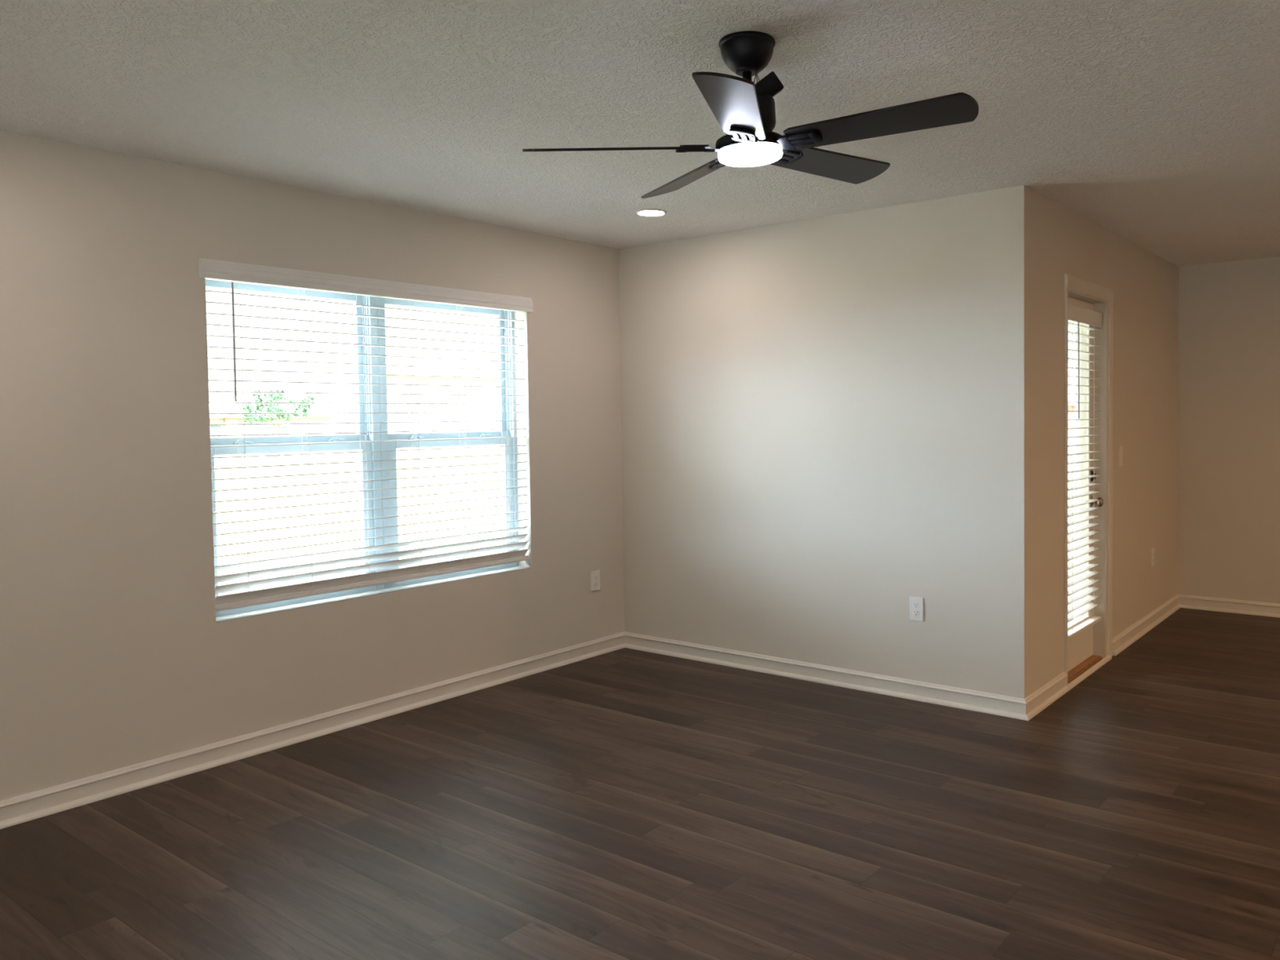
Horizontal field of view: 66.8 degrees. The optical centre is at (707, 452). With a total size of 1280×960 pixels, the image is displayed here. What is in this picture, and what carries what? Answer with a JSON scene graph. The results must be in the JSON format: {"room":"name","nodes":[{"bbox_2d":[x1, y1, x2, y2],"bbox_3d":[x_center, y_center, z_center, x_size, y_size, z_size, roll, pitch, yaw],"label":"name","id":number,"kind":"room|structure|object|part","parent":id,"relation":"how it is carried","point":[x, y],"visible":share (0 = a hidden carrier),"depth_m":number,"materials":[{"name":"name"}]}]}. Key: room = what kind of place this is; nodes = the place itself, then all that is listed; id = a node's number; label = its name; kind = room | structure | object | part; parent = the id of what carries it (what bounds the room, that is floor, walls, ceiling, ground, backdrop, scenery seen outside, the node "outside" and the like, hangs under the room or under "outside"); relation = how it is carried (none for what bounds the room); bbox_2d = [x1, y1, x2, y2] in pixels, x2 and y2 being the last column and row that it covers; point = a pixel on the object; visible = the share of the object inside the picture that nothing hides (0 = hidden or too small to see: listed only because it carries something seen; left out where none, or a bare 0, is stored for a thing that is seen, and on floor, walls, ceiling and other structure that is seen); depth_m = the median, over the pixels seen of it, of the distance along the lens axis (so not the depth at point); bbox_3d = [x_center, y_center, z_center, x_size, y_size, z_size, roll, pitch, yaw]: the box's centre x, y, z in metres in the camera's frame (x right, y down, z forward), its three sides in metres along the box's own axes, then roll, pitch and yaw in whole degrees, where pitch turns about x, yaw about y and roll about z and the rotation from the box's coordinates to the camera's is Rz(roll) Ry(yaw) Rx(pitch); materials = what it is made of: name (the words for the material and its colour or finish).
{"room":"empty living room","nodes":[
{"label":"empty living room","id":0,"kind":"room"},
{"bbox_2d":[0,129,624,800],"bbox_3d":[-3.037,0.197,2.821,0.200,2.590,8.400,1,3,37],"label":"wall","id":1,"kind":"structure","parent":0,"point":[114,652],"depth_m":3.86,"materials":[{"name":"paint"}]},
{"bbox_2d":[0,631,625,829],"bbox_3d":[-2.933,1.296,2.791,0.028,0.091,8.000,1,3,37],"label":"baseboard","id":2,"kind":"structure","parent":1,"relation":"attached to","point":[17,810],"depth_m":4.16,"materials":[{"name":"white paint"}]},
{"bbox_2d":[205,279,531,622],"bbox_3d":[-1.593,-0.065,4.708,0.204,1.490,1.778,1,3,37],"label":"window","id":3,"kind":"structure","parent":1,"relation":"in","point":[305,602],"depth_m":4.70,"materials":[{"name":"white plastic"}]},
{"bbox_3d":[-1.926,-0.384,4.389,0.025,0.739,0.806,1,3,37],"label":"sash","id":4,"kind":"part","parent":3,"relation":"part of","materials":[{"name":"glass"}]},
{"bbox_3d":[-1.887,0.287,4.390,0.043,0.725,0.806,1,3,37],"label":"sash","id":5,"kind":"part","parent":3,"relation":"part of","materials":[{"name":"white plastic"}]},
{"bbox_3d":[-1.904,-0.050,4.388,0.100,1.490,0.892,1,3,37],"label":"frame","id":6,"kind":"part","parent":3,"relation":"part of","materials":[{"name":"white plastic"}]},
{"bbox_2d":[198,257,533,611],"bbox_3d":[-1.526,-0.098,4.658,0.084,1.447,1.783,1,3,37],"label":"window blind","id":7,"kind":"object","parent":3,"relation":"attached to","point":[211,269],"visible":0.91,"depth_m":4.52,"materials":[{"name":"white plastic"}]},
{"bbox_3d":[-1.972,-0.048,4.100,0.056,1.347,0.014,1,3,37],"label":"ladder cord","id":8,"kind":"part","parent":7,"relation":"part of","materials":[{"name":"white fabric"}]},
{"bbox_3d":[-1.796,-0.058,4.330,0.056,1.347,0.014,1,3,37],"label":"ladder cord","id":9,"kind":"part","parent":7,"relation":"part of","materials":[{"name":"white fabric"}]},
{"bbox_3d":[-1.620,-0.069,4.560,0.056,1.347,0.014,1,3,37],"label":"ladder cord","id":10,"kind":"part","parent":7,"relation":"part of","materials":[{"name":"white fabric"}]},
{"bbox_3d":[-1.530,0.613,4.691,0.052,0.025,1.712,1,3,37],"label":"rail","id":11,"kind":"part","parent":7,"relation":"part of","materials":[{"name":"white plastic"}]},
{"bbox_3d":[-1.444,-0.079,4.790,0.056,1.347,0.014,1,3,37],"label":"ladder cord","id":12,"kind":"part","parent":7,"relation":"part of","materials":[{"name":"white fabric"}]},
{"bbox_3d":[-1.267,-0.090,5.021,0.056,1.347,0.014,1,3,37],"label":"ladder cord","id":13,"kind":"part","parent":7,"relation":"part of","materials":[{"name":"white fabric"}]},
{"bbox_3d":[-1.094,-0.100,5.247,0.056,1.347,0.014,1,3,37],"label":"ladder cord","id":14,"kind":"part","parent":7,"relation":"part of","materials":[{"name":"white fabric"}]},
{"bbox_3d":[-1.544,0.668,4.705,0.103,0.004,1.728,1,3,37],"label":"sill","id":15,"kind":"part","parent":3,"relation":"part of","materials":[{"name":"paint"}]},
{"bbox_3d":[-1.386,-0.416,5.095,0.025,0.739,0.800,1,3,37],"label":"sash","id":16,"kind":"part","parent":3,"relation":"part of","materials":[{"name":"glass"}]},
{"bbox_3d":[-1.364,-0.082,5.093,0.100,1.490,0.886,1,3,37],"label":"frame","id":17,"kind":"part","parent":3,"relation":"part of","materials":[{"name":"white plastic"}]},
{"bbox_3d":[-1.346,0.255,5.095,0.043,0.725,0.800,1,3,37],"label":"sash","id":18,"kind":"part","parent":3,"relation":"part of","materials":[{"name":"white plastic"}]},
{"bbox_2d":[590,569,599,591],"bbox_3d":[-0.668,0.762,5.756,0.009,0.117,0.073,1,3,37],"label":"wall outlet","id":19,"kind":"object","parent":1,"relation":"attached to","point":[594,575],"visible":1,"depth_m":5.75,"materials":[{"name":"white plastic"}]},
{"bbox_2d":[0,608,1279,959],"bbox_3d":[0.878,1.403,1.873,7.200,0.150,11.167,1,3,37],"label":"floor","id":20,"kind":"structure","parent":0,"point":[624,803],"depth_m":3.31,"materials":[{"name":"wood"}]},
{"bbox_2d":[0,0,1279,266],"bbox_3d":[0.846,-1.235,1.778,7.600,0.250,11.567,1,3,37],"label":"ceiling","id":21,"kind":"structure","parent":0,"point":[1156,123],"depth_m":3.12,"materials":[{"name":"white paint"}]},
{"bbox_2d":[635,208,666,216],"bbox_3d":[-0.284,-1.203,4.848,0.156,0.008,0.156,1,3,37],"label":"recessed light","id":22,"kind":"object","parent":21,"relation":"in","point":[645,212],"visible":1,"depth_m":4.83,"materials":[{"name":"white paint"}]},
{"bbox_2d":[522,31,978,198],"bbox_3d":[0.147,-0.963,2.670,1.175,0.340,1.163,1,3,37],"label":"ceiling fan","id":23,"kind":"object","parent":21,"relation":"hanging from","point":[744,110],"visible":1,"depth_m":2.58,"materials":[{"name":"black metal"}]},
{"bbox_3d":[-0.246,-0.816,2.603,0.498,0.060,0.135,-1,2,-10],"label":"blade","id":24,"kind":"part","parent":23,"relation":"part of","materials":[{"name":"black wood"}]},
{"bbox_3d":[-0.055,-0.849,2.987,0.133,0.047,0.498,-2,2,-28],"label":"blade","id":25,"kind":"part","parent":23,"relation":"part of","materials":[{"name":"black wood"}]},
{"bbox_3d":[0.062,-0.817,2.300,0.136,0.044,0.498,0,2,8],"label":"blade","id":26,"kind":"part","parent":23,"relation":"part of","materials":[{"name":"black wood"}]},
{"bbox_2d":[718,142,782,166],"bbox_3d":[0.117,-0.819,2.663,0.177,0.034,0.177,1,3,37],"label":"diffuser","id":27,"kind":"object","parent":23,"relation":"attached to","point":[730,153],"depth_m":2.61,"materials":[{"name":"white glass"}]},
{"bbox_3d":[0.369,-0.873,2.926,0.134,0.060,0.498,1,3,45],"label":"blade","id":28,"kind":"part","parent":23,"relation":"part of","materials":[{"name":"black wood"}]},
{"bbox_3d":[0.445,-0.853,2.501,0.498,0.048,0.136,0,2,27],"label":"blade","id":29,"kind":"part","parent":23,"relation":"part of","materials":[{"name":"black wood"}]},
{"bbox_2d":[618,185,1039,698],"bbox_3d":[0.521,0.064,5.258,2.487,2.590,0.200,1,3,37],"label":"wall","id":30,"kind":"structure","parent":0,"point":[829,423],"depth_m":4.98,"materials":[{"name":"paint"}]},
{"bbox_2d":[624,631,1028,720],"bbox_3d":[0.476,1.166,5.198,2.515,0.091,0.028,1,3,37],"label":"baseboard","id":31,"kind":"structure","parent":30,"relation":"attached to","point":[1011,707],"depth_m":5.04,"materials":[{"name":"white paint"}]},
{"bbox_2d":[909,596,923,622],"bbox_3d":[1.029,0.771,4.769,0.073,0.117,0.009,1,3,37],"label":"wall outlet","id":32,"kind":"object","parent":30,"relation":"attached to","point":[916,604],"visible":1,"depth_m":4.77,"materials":[{"name":"white plastic"}]},
{"bbox_2d":[912,609,919,616],"bbox_3d":[1.027,0.790,4.768,0.034,0.027,0.003,1,3,37],"label":"receptacle","id":33,"kind":"object","parent":32,"relation":"attached to","point":[915,612],"depth_m":4.77,"materials":[{"name":"white plastic"}]},
{"bbox_2d":[912,602,919,608],"bbox_3d":[1.026,0.751,4.766,0.034,0.027,0.003,1,3,37],"label":"receptacle","id":34,"kind":"object","parent":32,"relation":"attached to","point":[915,605],"depth_m":4.77,"materials":[{"name":"white plastic"}]},
{"bbox_2d":[1039,193,1178,688],"bbox_3d":[2.487,0.017,5.872,0.112,2.590,3.167,1,3,37],"label":"wall","id":35,"kind":"structure","parent":0,"point":[1144,284],"depth_m":5.77,"materials":[{"name":"paint"}]},
{"bbox_2d":[1024,671,1070,720],"bbox_3d":[1.641,1.171,4.674,0.028,0.091,0.612,1,3,37],"label":"baseboard","id":36,"kind":"structure","parent":35,"relation":"attached to","point":[1038,700],"depth_m":4.66,"materials":[{"name":"white paint"}]},
{"bbox_3d":[1.646,1.205,4.672,0.018,0.022,0.612,1,3,37],"label":"shoe molding","id":37,"kind":"part","parent":36,"relation":"part of","materials":[{"name":"white paint"}]},
{"bbox_2d":[1067,303,1102,640],"bbox_3d":[2.005,0.099,5.197,0.057,1.744,0.666,1,3,37],"label":"door blind","id":38,"kind":"object","parent":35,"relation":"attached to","point":[1076,313],"visible":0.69,"depth_m":5.21,"materials":[{"name":"white plastic"}]},
{"bbox_3d":[1.874,0.140,5.032,0.051,1.676,0.007,1,3,44],"label":"ladder cord","id":39,"kind":"part","parent":38,"relation":"part of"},
{"bbox_3d":[2.011,0.949,5.227,0.050,0.022,0.652,1,3,37],"label":"rail","id":40,"kind":"part","parent":38,"relation":"part of","materials":[{"name":"white plastic"}]},
{"bbox_3d":[2.107,0.126,5.337,0.051,1.676,0.007,1,3,44],"label":"ladder cord","id":41,"kind":"part","parent":38,"relation":"part of","materials":[{"name":"white fabric"}]},
{"bbox_2d":[1064,273,1113,689],"bbox_3d":[2.008,0.168,5.253,0.172,2.166,0.872,1,3,37],"label":"door","id":42,"kind":"structure","parent":35,"relation":"in","point":[1091,649],"depth_m":5.45,"materials":[{"name":"white paint"}]},
{"bbox_3d":[2.068,1.180,5.223,0.018,0.022,0.765,1,3,37],"label":"shoe molding","id":43,"kind":"part","parent":42,"relation":"part of","materials":[{"name":"white paint"}]},
{"bbox_3d":[2.190,0.277,5.445,0.066,0.064,0.064,1,3,37],"label":"knob","id":44,"kind":"part","parent":42,"relation":"part of","materials":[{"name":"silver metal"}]},
{"bbox_2d":[1118,445,1123,466],"bbox_3d":[2.442,0.018,5.713,0.010,0.117,0.073,1,3,37],"label":"light switch","id":45,"kind":"object","parent":35,"relation":"attached to","point":[1120,447],"visible":1,"depth_m":5.70,"materials":[{"name":"white plastic"}]},
{"bbox_2d":[1112,594,1180,656],"bbox_3d":[2.871,1.097,6.280,0.028,0.091,1.732,1,3,37],"label":"baseboard","id":46,"kind":"structure","parent":35,"relation":"attached to","point":[1126,637],"depth_m":6.16,"materials":[{"name":"white paint"}]},
{"bbox_2d":[1151,547,1154,567],"bbox_3d":[2.930,0.689,6.365,0.009,0.117,0.073,1,3,37],"label":"wall outlet","id":47,"kind":"object","parent":35,"relation":"attached to","point":[1153,548],"visible":1,"depth_m":6.35,"materials":[{"name":"white plastic"}]},
{"bbox_2d":[1177,257,1279,604],"bbox_3d":[5.383,-0.006,5.522,4.913,2.590,0.200,1,3,37],"label":"wall","id":48,"kind":"structure","parent":0,"point":[1228,495],"depth_m":6.73,"materials":[{"name":"paint"}]},
{"bbox_2d":[1177,594,1279,617],"bbox_3d":[5.248,1.095,5.532,4.713,0.091,0.028,1,3,37],"label":"baseboard","id":49,"kind":"structure","parent":48,"relation":"attached to","point":[1206,603],"depth_m":6.76,"materials":[{"name":"white paint"}]},
{"bbox_3d":[5.245,1.129,5.529,4.691,0.022,0.018,1,3,37],"label":"shoe molding","id":50,"kind":"part","parent":49,"relation":"part of","materials":[{"name":"white paint"}]},
{"label":"outside","id":51,"kind":"structure","parent":0,"visible":0},
{"bbox_2d":[214,453,1075,594],"bbox_3d":[-7.962,0.331,62.055,200.000,1.840,200.000,1,3,37],"label":"ground","id":52,"kind":"structure","parent":51,"point":[353,544],"depth_m":16.81,"materials":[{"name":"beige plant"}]},
{"bbox_2d":[208,383,339,467],"bbox_3d":[-32.382,-1.833,63.011,10.800,5.300,11.800,1,3,37],"label":"neighbor house","id":53,"kind":"structure","parent":52,"relation":"on","point":[213,397],"depth_m":61.84,"materials":[{"name":"white"}]},
{"bbox_3d":[-29.683,-0.920,58.307,0.015,1.450,0.650,1,3,37],"label":"glass pane","id":54,"kind":"part","parent":53,"relation":"part of","materials":[{"name":"white glass"}]},
{"bbox_3d":[-27.450,-1.049,61.223,0.015,1.140,1.900,1,3,37],"label":"glass pane","id":55,"kind":"part","parent":53,"relation":"part of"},
{"bbox_2d":[240,387,315,466],"bbox_3d":[-25.293,-1.451,57.279,3.682,4.787,4.829,1,3,37],"label":"tree","id":56,"kind":"object","parent":52,"relation":"on","point":[274,397],"visible":0.83,"depth_m":56.47,"materials":[{"name":"green plant"}]},
{"bbox_2d":[214,451,502,557],"bbox_3d":[-5.950,0.882,20.202,0.148,1.670,44.081,1,3,37],"label":"wooden fence","id":57,"kind":"object","parent":52,"relation":"on","point":[344,467],"visible":0.14,"depth_m":18.58,"materials":[{"name":"white wood"}]},
{"bbox_3d":[-7.626,0.984,17.966,0.090,1.670,0.090,1,3,37],"label":"post","id":58,"kind":"part","parent":57,"relation":"part of","materials":[{"name":"white wood"}]},
{"bbox_3d":[-6.168,0.896,19.871,0.090,1.670,0.090,1,3,37],"label":"post","id":59,"kind":"part","parent":57,"relation":"part of","materials":[{"name":"white wood"}]},
{"bbox_3d":[-4.710,0.809,21.775,0.090,1.670,0.090,1,3,37],"label":"post","id":60,"kind":"part","parent":57,"relation":"part of","materials":[{"name":"white wood"}]},
{"bbox_2d":[290,344,501,459],"bbox_3d":[-23.287,-3.878,74.858,10.800,8.300,12.800,1,3,37],"label":"neighbor house","id":61,"kind":"structure","parent":52,"relation":"on","point":[322,357],"depth_m":71.07,"materials":[{"name":"white"}]},
{"bbox_3d":[-21.699,-2.633,68.708,0.015,0.900,0.920,1,3,37],"label":"glass pane","id":62,"kind":"part","parent":61,"relation":"part of","materials":[{"name":"white glass"}]},
{"bbox_3d":[-21.587,-1.470,68.877,0.015,0.680,0.700,1,3,37],"label":"glass pane","id":63,"kind":"part","parent":61,"relation":"part of","materials":[{"name":"white glass"}]},
{"bbox_2d":[1067,362,1075,469],"bbox_3d":[13.767,-1.142,36.525,10.300,4.500,11.000,1,3,37],"label":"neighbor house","id":64,"kind":"structure","parent":52,"relation":"on","point":[1071,389],"depth_m":31.69,"materials":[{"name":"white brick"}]},
{"bbox_2d":[1067,586,1079,614],"bbox_3d":[1.689,1.260,7.065,2.575,0.140,4.000,1,3,37],"label":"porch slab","id":65,"kind":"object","parent":52,"relation":"on","point":[1068,587],"depth_m":7.51,"materials":[{"name":"concrete"}]},
{"bbox_2d":[1070,327,1079,594],"bbox_3d":[3.086,-0.136,7.822,0.230,2.560,0.230,1,3,37],"label":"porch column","id":66,"kind":"structure","parent":65,"relation":"on","point":[1077,422],"depth_m":7.80,"materials":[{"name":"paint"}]}
]}

